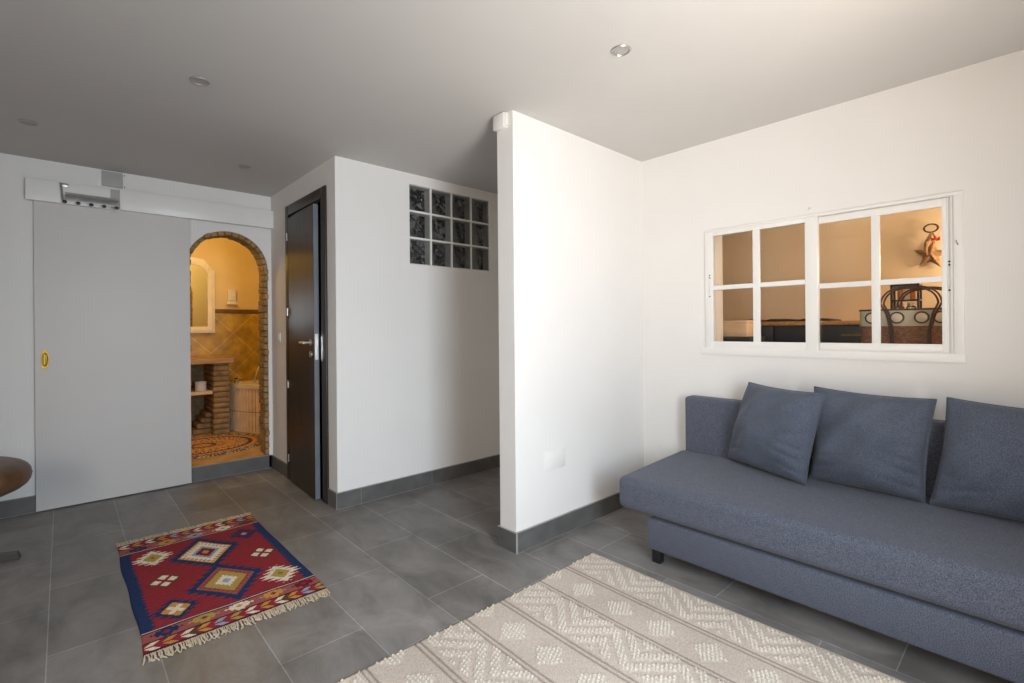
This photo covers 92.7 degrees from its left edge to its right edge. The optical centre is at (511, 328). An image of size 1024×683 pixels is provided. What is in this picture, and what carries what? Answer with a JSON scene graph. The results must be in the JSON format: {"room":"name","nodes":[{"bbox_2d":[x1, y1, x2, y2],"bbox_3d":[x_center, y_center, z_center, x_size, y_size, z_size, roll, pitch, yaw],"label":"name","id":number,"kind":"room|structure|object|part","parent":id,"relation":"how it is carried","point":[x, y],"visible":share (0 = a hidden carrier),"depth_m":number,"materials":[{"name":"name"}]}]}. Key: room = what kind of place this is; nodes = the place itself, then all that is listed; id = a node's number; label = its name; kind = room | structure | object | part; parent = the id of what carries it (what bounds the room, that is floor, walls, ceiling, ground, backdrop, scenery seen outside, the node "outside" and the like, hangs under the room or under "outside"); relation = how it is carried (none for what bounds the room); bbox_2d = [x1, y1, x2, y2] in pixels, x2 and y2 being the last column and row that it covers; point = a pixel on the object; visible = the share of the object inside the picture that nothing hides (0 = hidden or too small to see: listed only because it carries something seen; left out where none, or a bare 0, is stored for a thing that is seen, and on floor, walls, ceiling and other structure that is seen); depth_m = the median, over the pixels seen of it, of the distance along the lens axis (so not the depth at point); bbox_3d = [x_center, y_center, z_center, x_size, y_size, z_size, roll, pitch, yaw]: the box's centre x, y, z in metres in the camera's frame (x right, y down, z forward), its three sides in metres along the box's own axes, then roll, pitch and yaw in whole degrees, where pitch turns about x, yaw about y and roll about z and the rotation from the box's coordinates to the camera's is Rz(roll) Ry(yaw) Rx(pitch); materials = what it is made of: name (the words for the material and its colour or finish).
{"room":"living room","nodes":[
{"label":"living room","id":0,"kind":"room"},
{"bbox_2d":[0,153,272,500],"bbox_3d":[-2.822,0.044,3.978,5.030,2.460,0.172,0,0,-43],"label":"wall","id":1,"kind":"structure","parent":0,"point":[17,337],"depth_m":3.37,"materials":[{"name":"white paint"}]},
{"bbox_2d":[25,177,110,209],"bbox_3d":[-3.155,-0.955,3.487,0.449,0.148,0.030,0,0,-43],"label":"trim","id":2,"kind":"structure","parent":1,"relation":"attached to","point":[42,190],"depth_m":3.43,"materials":[{"name":"white paint"}]},
{"bbox_2d":[59,182,118,209],"bbox_3d":[-3.043,-0.949,3.525,0.324,0.151,0.064,0,0,-43],"label":"coat rack","id":3,"kind":"object","parent":1,"relation":"attached to","point":[73,197],"visible":1,"depth_m":3.52,"materials":[{"name":"metal"}]},
{"bbox_3d":[-3.043,-0.930,3.546,0.290,0.068,0.033,0,0,-43],"label":"rail","id":4,"kind":"part","parent":3,"relation":"part of","materials":[{"name":"metal"}]},
{"bbox_2d":[97,170,125,189],"bbox_3d":[-3.011,-1.118,3.680,0.170,0.118,0.024,0,0,-43],"label":"junction box","id":5,"kind":"object","parent":1,"relation":"attached to","point":[104,178],"visible":1,"depth_m":3.67,"materials":[{"name":"white paint"}]},
{"bbox_2d":[33,200,191,511],"bbox_3d":[-2.963,0.141,3.686,0.911,2.252,0.040,0,0,-43],"label":"door","id":6,"kind":"structure","parent":1,"relation":"in","point":[112,286],"depth_m":3.65,"materials":[{"name":"paint"}]},
{"bbox_3d":[-3.256,0.220,3.407,0.042,0.132,0.007,0,0,-43],"label":"handle","id":7,"kind":"part","parent":6,"relation":"part of","materials":[{"name":"gold metal"}]},
{"bbox_2d":[110,189,119,207],"bbox_3d":[-2.755,-0.972,3.893,1.576,0.130,0.057,0,0,-43],"label":"trim","id":8,"kind":"structure","parent":1,"relation":"attached to","point":[115,194],"depth_m":3.66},
{"bbox_2d":[0,455,271,518],"bbox_3d":[-3.317,1.217,3.398,3.101,0.122,0.024,0,0,-43],"label":"baseboard","id":9,"kind":"structure","parent":1,"relation":"attached to","point":[211,471],"depth_m":4.10,"materials":[{"name":"grey tile"}]},
{"bbox_2d":[120,189,272,228],"bbox_3d":[-2.553,-0.969,4.041,1.079,0.155,0.030,0,0,-43],"label":"trim","id":10,"kind":"structure","parent":1,"relation":"attached to","point":[131,201],"depth_m":3.98,"materials":[{"name":"white paint"}]},
{"bbox_2d":[190,231,269,466],"bbox_3d":[-2.496,0.157,4.278,0.647,1.989,0.178,0,0,-43],"label":"trim","id":11,"kind":"structure","parent":1,"relation":"attached to","point":[254,249],"depth_m":4.42,"materials":[{"name":"brick"}]},
{"bbox_2d":[191,238,260,309],"bbox_3d":[-3.204,0.047,4.963,3.400,2.460,1.795,0,0,-43],"label":"wall","id":12,"kind":"structure","parent":0,"point":[234,266],"depth_m":5.89,"materials":[{"name":"beige paint"}]},
{"bbox_2d":[190,257,214,332],"bbox_3d":[-3.758,-0.386,5.486,0.738,0.885,0.052,0,0,-43],"label":"wall mirror","id":13,"kind":"object","parent":12,"relation":"attached to","point":[202,285],"visible":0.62,"depth_m":5.65,"materials":[{"name":"beige paint"}]},
{"bbox_2d":[190,264,207,326],"bbox_3d":[-3.768,-0.378,5.497,0.618,0.750,0.010,0,0,-43],"label":"mirror glass","id":14,"kind":"object","parent":13,"relation":"attached to","point":[199,272],"depth_m":5.64,"materials":[{"name":"yellow mirror"}]},
{"bbox_2d":[190,313,260,380],"bbox_3d":[-3.772,0.547,5.585,3.200,1.470,0.106,0,0,-43],"label":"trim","id":15,"kind":"structure","parent":12,"relation":"attached to","point":[236,335],"depth_m":5.91,"materials":[{"name":"tile"}]},
{"bbox_2d":[226,289,237,304],"bbox_3d":[-3.361,-0.372,5.864,0.125,0.180,0.060,0,0,-43],"label":"wall fitting","id":16,"kind":"object","parent":12,"relation":"attached to","point":[231,294],"visible":1,"depth_m":5.84,"materials":[{"name":"white ceramic"}]},
{"bbox_2d":[215,309,260,313],"bbox_3d":[-3.748,-0.198,5.552,3.200,0.050,0.034,0,0,-43],"label":"trim","id":17,"kind":"structure","parent":12,"relation":"attached to","point":[239,311],"depth_m":5.92,"materials":[{"name":"brown wood"}]},
{"bbox_2d":[191,430,266,467],"bbox_3d":[-3.103,1.266,4.938,3.300,0.220,1.955,0,0,-43],"label":"floor","id":18,"kind":"structure","parent":0,"point":[253,452],"depth_m":4.38,"materials":[{"name":"ceramic"}]},
{"bbox_2d":[191,355,235,434],"bbox_3d":[-3.687,0.743,5.180,1.255,0.837,0.585,0,0,-43],"label":"washstand","id":19,"kind":"object","parent":18,"relation":"on","point":[210,409],"visible":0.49,"depth_m":5.36,"materials":[{"name":"brick"}]},
{"bbox_3d":[-3.863,0.775,5.387,0.795,0.775,0.030,0,0,-43],"label":"panel","id":20,"kind":"part","parent":19,"relation":"part of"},
{"bbox_2d":[195,381,206,390],"bbox_3d":[-3.365,0.628,5.283,0.112,0.102,0.112,0,0,-43],"label":"pot","id":21,"kind":"object","parent":19,"relation":"on","point":[199,385],"visible":1,"depth_m":5.24,"materials":[{"name":"ceramic"}]},
{"bbox_2d":[191,388,212,395],"bbox_3d":[-3.690,0.699,5.194,0.790,0.035,0.490,0,0,-43],"label":"shelf","id":22,"kind":"object","parent":19,"relation":"attached to","point":[209,391],"depth_m":5.24,"materials":[{"name":"brown wood"}]},
{"bbox_2d":[191,433,259,458],"bbox_3d":[-3.027,1.150,4.781,1.217,0.010,1.060,0,0,-43],"label":"braided rug","id":23,"kind":"object","parent":18,"relation":"on","point":[217,444],"visible":0.63,"depth_m":4.83,"materials":[{"name":"fabric"}]},
{"bbox_2d":[228,379,260,432],"bbox_3d":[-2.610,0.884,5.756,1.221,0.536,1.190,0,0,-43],"label":"basket","id":24,"kind":"object","parent":18,"relation":"on","point":[244,406],"visible":0.33,"depth_m":5.40,"materials":[{"name":"beige wicker"}]},
{"bbox_2d":[234,378,243,383],"bbox_3d":[-3.084,0.594,5.530,0.107,0.065,0.047,0,0,-43],"label":"tap","id":25,"kind":"object","parent":24,"relation":"on","point":[236,379],"visible":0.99,"depth_m":5.51,"materials":[{"name":"metal"}]},
{"bbox_2d":[271,160,331,488],"bbox_3d":[-1.701,0.034,3.994,0.100,2.460,1.323,0,0,-43],"label":"wall","id":26,"kind":"structure","parent":0,"point":[318,177],"depth_m":4.23,"materials":[{"name":"white paint"}]},
{"bbox_2d":[271,455,286,476],"bbox_3d":[-2.036,1.209,4.287,0.012,0.116,0.425,0,0,-43],"label":"baseboard","id":27,"kind":"structure","parent":26,"relation":"attached to","point":[279,465],"depth_m":4.28,"materials":[{"name":"grey tile"}]},
{"bbox_2d":[277,333,280,341],"bbox_3d":[-2.045,0.082,4.286,0.012,0.080,0.080,0,0,-43],"label":"light switch","id":28,"kind":"object","parent":26,"relation":"attached to","point":[278,334],"visible":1,"depth_m":4.27,"materials":[{"name":"white plastic"}]},
{"bbox_2d":[285,185,328,503],"bbox_3d":[-1.609,0.121,3.817,0.206,2.285,0.849,0,0,-43],"label":"door","id":29,"kind":"structure","parent":26,"relation":"in","point":[301,216],"depth_m":3.70,"materials":[{"name":"brown wood"}]},
{"bbox_3d":[-1.538,0.150,3.631,0.058,0.134,0.142,0,0,-43],"label":"handle","id":30,"kind":"part","parent":29,"relation":"part of","materials":[{"name":"metal"}]},
{"bbox_3d":[-1.427,0.137,3.574,0.024,0.190,0.013,0,0,-43],"label":"latch plate","id":31,"kind":"part","parent":29,"relation":"part of","materials":[{"name":"metal"}]},
{"bbox_3d":[-1.379,0.152,3.547,0.002,0.180,0.024,0,0,-43],"label":"strike plate","id":32,"kind":"part","parent":29,"relation":"part of","materials":[{"name":"metal"}]},
{"bbox_2d":[328,488,336,508],"bbox_3d":[-1.265,1.203,3.448,0.012,0.116,0.143,0,0,-43],"label":"baseboard","id":33,"kind":"structure","parent":26,"relation":"attached to","point":[331,493],"depth_m":3.44,"materials":[{"name":"grey tile"}]},
{"bbox_2d":[318,210,322,470],"bbox_3d":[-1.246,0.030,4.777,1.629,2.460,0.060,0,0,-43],"label":"door frame","id":34,"kind":"structure","parent":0,"point":[319,225],"depth_m":4.32,"materials":[{"name":"black wood"}]},
{"bbox_2d":[329,156,499,492],"bbox_3d":[-0.620,0.025,4.021,1.729,2.460,0.100,0,0,-43],"label":"wall","id":35,"kind":"structure","parent":0,"point":[415,347],"depth_m":3.74,"materials":[{"name":"white paint"}]},
{"bbox_2d":[336,454,499,509],"bbox_3d":[-0.576,1.197,3.976,1.741,0.116,0.012,0,0,-43],"label":"baseboard","id":36,"kind":"structure","parent":35,"relation":"attached to","point":[344,499],"depth_m":3.79,"materials":[{"name":"grey tile"}]},
{"bbox_2d":[409,185,488,270],"bbox_3d":[-0.531,-0.814,4.109,0.810,0.622,0.092,0,0,-43],"label":"window","id":37,"kind":"structure","parent":35,"relation":"in","point":[450,230],"depth_m":4.10,"materials":[{"name":"clear glass"}]},
{"bbox_2d":[0,467,1013,682],"bbox_3d":[0.285,1.308,1.918,7.000,0.120,7.093,0,0,-43],"label":"floor","id":38,"kind":"structure","parent":0,"point":[398,570],"depth_m":2.39,"materials":[{"name":"grey tile"}]},
{"bbox_2d":[0,456,32,561],"bbox_3d":[-3.003,1.000,2.529,0.751,0.550,0.751,0,0,-43],"label":"stool","id":39,"kind":"object","parent":38,"relation":"on","point":[15,473],"visible":1,"depth_m":2.65,"materials":[{"name":"wood"}]},
{"bbox_3d":[-2.857,1.247,2.629,0.311,0.055,0.048,0,0,-32],"label":"leg","id":40,"kind":"part","parent":39,"relation":"part of","materials":[{"name":"grey metal"}]},
{"bbox_3d":[-3.005,0.819,2.529,0.748,0.188,0.748,0,0,-43],"label":"seat","id":41,"kind":"part","parent":39,"relation":"part of","materials":[{"name":"brown wood"}]},
{"bbox_2d":[116,512,330,665],"bbox_3d":[-1.586,1.258,2.585,0.727,0.010,1.429,0,0,-43],"label":"rug","id":42,"kind":"object","parent":38,"relation":"on","point":[189,584],"visible":1,"depth_m":2.42,"materials":[{"name":"fabric"}]},
{"bbox_2d":[338,553,905,682],"bbox_3d":[0.551,1.237,1.223,1.856,0.015,2.321,0,0,-43],"label":"rug","id":43,"kind":"object","parent":38,"relation":"on","point":[597,618],"visible":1,"depth_m":1.91,"materials":[{"name":"fabric"}]},
{"bbox_2d":[761,320,860,342],"bbox_3d":[1.910,0.593,4.169,0.462,1.282,2.280,0,0,-43],"label":"cabinet","id":44,"kind":"object","parent":38,"relation":"on","point":[790,331],"visible":0.12,"depth_m":3.54,"materials":[{"name":"blue paint"}]},
{"bbox_3d":[1.766,0.063,4.034,0.020,0.145,0.730,0,0,-43],"label":"drawer","id":45,"kind":"part","parent":44,"relation":"part of","materials":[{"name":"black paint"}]},
{"bbox_2d":[750,318,841,321],"bbox_3d":[2.162,-0.062,3.795,0.240,0.023,0.620,0,0,-43],"label":"folded cloth","id":46,"kind":"object","parent":44,"relation":"on","point":[821,319],"visible":0.64,"depth_m":3.70,"materials":[{"name":"black fabric"}]},
{"bbox_3d":[2.267,0.058,3.490,0.020,0.145,0.730,0,0,-43],"label":"drawer","id":47,"kind":"part","parent":44,"relation":"part of","materials":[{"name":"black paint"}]},
{"bbox_2d":[619,395,1023,682],"bbox_3d":[1.616,0.840,2.248,0.832,0.792,2.132,0,0,-43],"label":"sofa","id":48,"kind":"object","parent":38,"relation":"on","point":[945,582],"visible":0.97,"depth_m":2.05,"materials":[{"name":"blue fabric"}]},
{"bbox_3d":[0.778,1.210,2.604,0.046,0.066,0.046,0,0,-43],"label":"leg","id":49,"kind":"part","parent":48,"relation":"part of","materials":[{"name":"black plastic"}]},
{"bbox_2d":[728,382,826,485],"bbox_3d":[1.414,0.560,2.700,0.211,0.480,0.579,0,0,-21],"label":"throw cushion","id":50,"kind":"object","parent":48,"relation":"on","point":[774,431],"visible":1,"depth_m":2.58,"materials":[{"name":"blue fabric"}]},
{"bbox_3d":[1.890,0.738,2.483,0.110,0.592,2.106,0,0,-43],"label":"backrest","id":51,"kind":"part","parent":48,"relation":"part of","materials":[{"name":"blue fabric"}]},
{"bbox_2d":[619,450,1023,630],"bbox_3d":[1.581,0.897,2.215,0.734,0.204,2.132,0,0,-43],"label":"seat cushion","id":52,"kind":"object","parent":48,"relation":"on","point":[969,566],"depth_m":2.06,"materials":[{"name":"blue fabric"}]},
{"bbox_2d":[809,386,936,502],"bbox_3d":[1.742,0.553,2.396,0.202,0.484,0.510,0,0,-43],"label":"throw cushion","id":53,"kind":"object","parent":48,"relation":"on","point":[877,443],"visible":0.91,"depth_m":2.32,"materials":[{"name":"blue fabric"}]},
{"bbox_2d":[929,397,1023,521],"bbox_3d":[2.074,0.552,2.003,0.209,0.482,0.562,0,0,-43],"label":"throw cushion","id":54,"kind":"object","parent":48,"relation":"on","point":[981,468],"visible":1,"depth_m":2.04,"materials":[{"name":"blue fabric"}]},
{"bbox_3d":[2.015,0.733,3.171,0.650,1.000,2.850,0,0,-43],"label":"countertop","id":55,"kind":"structure","parent":38,"relation":"on","visible":0},
{"bbox_2d":[723,336,764,341],"bbox_3d":[1.537,0.149,3.545,0.270,0.176,0.470,0,0,-43],"label":"case","id":56,"kind":"object","parent":55,"relation":"on","point":[725,338],"visible":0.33,"depth_m":3.35,"materials":[{"name":"black"}]},
{"bbox_2d":[723,320,752,336],"bbox_3d":[1.532,0.003,3.535,0.166,0.112,0.394,0,0,-43],"label":"wooden box","id":57,"kind":"object","parent":56,"relation":"on","point":[734,328],"visible":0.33,"depth_m":3.39,"materials":[{"name":"brown wood"}]},
{"bbox_3d":[1.531,-0.044,3.535,0.166,0.018,0.394,0,0,-43],"label":"lid","id":58,"kind":"part","parent":57,"relation":"part of","materials":[{"name":"brown wood"}]},
{"bbox_2d":[859,285,941,343],"bbox_3d":[2.252,-0.003,2.793,0.190,0.468,0.441,0,0,-43],"label":"chair","id":59,"kind":"object","parent":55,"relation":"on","point":[901,325],"visible":0.62,"depth_m":2.73,"materials":[{"name":"brown wicker"}]},
{"bbox_3d":[2.209,-0.028,2.711,0.016,0.399,0.247,0,0,-43],"label":"handle","id":60,"kind":"part","parent":59,"relation":"part of","materials":[{"name":"metal"}]},
{"bbox_3d":[2.366,-0.160,2.788,0.028,0.155,0.277,0,0,-43],"label":"handle","id":61,"kind":"part","parent":59,"relation":"part of","materials":[{"name":"metal"}]},
{"bbox_3d":[2.366,-0.156,2.788,0.028,0.146,0.247,0,0,-43],"label":"handle","id":62,"kind":"part","parent":59,"relation":"part of","materials":[{"name":"metal"}]},
{"bbox_2d":[890,283,921,308],"bbox_3d":[2.419,-0.020,2.998,0.100,0.500,0.140,0,0,-43],"label":"spice rack","id":63,"kind":"object","parent":55,"relation":"on","point":[893,300],"visible":0.34,"depth_m":2.98,"materials":[{"name":"black wood"}]},
{"bbox_2d":[898,290,902,299],"bbox_3d":[2.392,-0.210,3.011,0.029,0.074,0.029,0,0,-43],"label":"tin","id":64,"kind":"object","parent":63,"relation":"on","point":[900,292],"visible":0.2,"depth_m":3.00,"materials":[{"name":"orange metal"}]},
{"bbox_2d":[890,299,921,301],"bbox_3d":[2.418,-0.169,2.998,0.100,0.008,0.140,0,0,-43],"label":"shelf","id":65,"kind":"object","parent":63,"relation":"attached to","point":[891,300],"depth_m":2.96,"materials":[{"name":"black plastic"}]},
{"bbox_2d":[904,289,909,299],"bbox_3d":[2.413,-0.210,2.989,0.029,0.074,0.029,0,0,-43],"label":"tin","id":66,"kind":"object","parent":63,"relation":"on","point":[908,295],"visible":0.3,"depth_m":2.98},
{"bbox_2d":[906,302,915,307],"bbox_3d":[2.428,-0.117,2.973,0.048,0.077,0.048,0,0,-43],"label":"glass jar","id":67,"kind":"object","parent":63,"relation":"on","point":[911,304],"visible":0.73,"depth_m":2.97,"materials":[{"name":"glass"}]},
{"bbox_2d":[910,289,915,298],"bbox_3d":[2.433,-0.210,2.966,0.029,0.074,0.029,0,0,-43],"label":"tin","id":68,"kind":"object","parent":63,"relation":"on","point":[913,294],"visible":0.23,"depth_m":2.95,"materials":[{"name":"orange metal"}]},
{"bbox_2d":[0,0,1023,196],"bbox_3d":[-0.429,-1.266,2.672,7.000,0.120,9.140,0,0,-43],"label":"ceiling","id":69,"kind":"structure","parent":0,"point":[417,87],"depth_m":2.30,"materials":[{"name":"white paint"}]},
{"bbox_2d":[17,119,38,125],"bbox_3d":[-2.787,-1.183,2.814,0.088,0.008,0.088,0,0,-43],"label":"recessed light","id":70,"kind":"object","parent":69,"relation":"in","point":[22,121],"visible":1,"depth_m":2.81,"materials":[{"name":"silver metal"}]},
{"bbox_2d":[189,76,210,85],"bbox_3d":[-1.508,-1.193,2.364,0.088,0.008,0.088,0,0,-43],"label":"recessed light","id":71,"kind":"object","parent":69,"relation":"in","point":[201,81],"visible":1,"depth_m":2.36,"materials":[{"name":"silver metal"}]},
{"bbox_2d":[238,165,250,168],"bbox_3d":[-1.975,-1.189,3.611,0.088,0.008,0.088,0,0,-43],"label":"recessed light","id":72,"kind":"object","parent":69,"relation":"in","point":[239,166],"visible":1,"depth_m":3.60,"materials":[{"name":"silver metal"}]},
{"bbox_2d":[611,45,630,56],"bbox_3d":[0.476,-1.210,2.134,0.088,0.008,0.088,0,0,-43],"label":"recessed light","id":73,"kind":"object","parent":69,"relation":"in","point":[619,50],"visible":1,"depth_m":2.13,"materials":[{"name":"silver metal"}]},
{"bbox_2d":[497,110,643,552],"bbox_3d":[0.446,0.016,3.192,1.284,2.460,0.144,0,0,-43],"label":"wall","id":74,"kind":"structure","parent":0,"point":[570,290],"depth_m":3.00,"materials":[{"name":"white paint"}]},
{"bbox_2d":[493,112,507,131],"bbox_3d":[-0.062,-1.165,2.759,0.034,0.082,0.104,0,0,-43],"label":"sensor","id":75,"kind":"object","parent":74,"relation":"attached to","point":[500,121],"visible":1,"depth_m":2.74,"materials":[{"name":"white plastic"}]},
{"bbox_2d":[498,525,517,554],"bbox_3d":[-0.026,1.192,2.757,0.012,0.116,0.156,0,0,-43],"label":"baseboard","id":76,"kind":"structure","parent":74,"relation":"attached to","point":[507,538],"depth_m":2.75,"materials":[{"name":"grey tile"}]},
{"bbox_2d":[544,448,564,471],"bbox_3d":[0.257,0.788,2.926,0.180,0.112,0.007,0,0,-43],"label":"blank cover plate","id":77,"kind":"object","parent":74,"relation":"attached to","point":[555,459],"visible":1,"depth_m":2.92,"materials":[{"name":"white paint"}]},
{"bbox_2d":[722,207,941,320],"bbox_3d":[2.016,0.003,3.574,1.315,2.460,6.973,0,0,-43],"label":"wall","id":78,"kind":"structure","parent":0,"point":[844,246],"depth_m":3.84,"materials":[{"name":"beige paint"}]},
{"bbox_2d":[914,223,941,266],"bbox_3d":[2.902,-0.572,3.381,0.051,0.308,0.197,0,0,-43],"label":"star","id":79,"kind":"object","parent":78,"relation":"attached to","point":[931,253],"visible":0.98,"depth_m":3.38,"materials":[{"name":"wicker"}]},
{"bbox_3d":[2.898,-0.585,3.382,0.026,0.163,0.078,0,0,-43],"label":"cord","id":80,"kind":"part","parent":79,"relation":"part of","materials":[{"name":"fabric"}]},
{"bbox_2d":[641,50,1023,466],"bbox_3d":[1.489,0.007,3.090,0.115,2.460,6.973,0,0,-43],"label":"wall","id":81,"kind":"structure","parent":0,"point":[960,129],"depth_m":2.61,"materials":[{"name":"white paint"}]},
{"bbox_2d":[701,190,965,362],"bbox_3d":[1.730,-0.258,2.808,0.158,0.854,1.290,0,0,-43],"label":"window","id":82,"kind":"structure","parent":81,"relation":"in","point":[714,287],"depth_m":2.68,"materials":[{"name":"white paint"}]},
{"bbox_3d":[1.291,-0.266,3.196,0.010,0.084,0.016,0,0,-43],"label":"finger pull","id":83,"kind":"part","parent":82,"relation":"part of","materials":[{"name":"white plastic"}]},
{"bbox_3d":[1.506,-0.249,2.987,0.024,0.755,0.645,0,0,-43],"label":"sash","id":84,"kind":"part","parent":82,"relation":"part of","materials":[{"name":"white paint"}]},
{"bbox_3d":[1.912,-0.252,2.584,0.024,0.753,0.586,0,0,-43],"label":"sash","id":85,"kind":"part","parent":82,"relation":"part of","materials":[{"name":"white paint"}]},
{"bbox_3d":[2.103,-0.243,2.351,0.010,0.084,0.016,0,0,-43],"label":"finger pull","id":86,"kind":"part","parent":82,"relation":"part of","materials":[{"name":"white plastic"}]}
]}

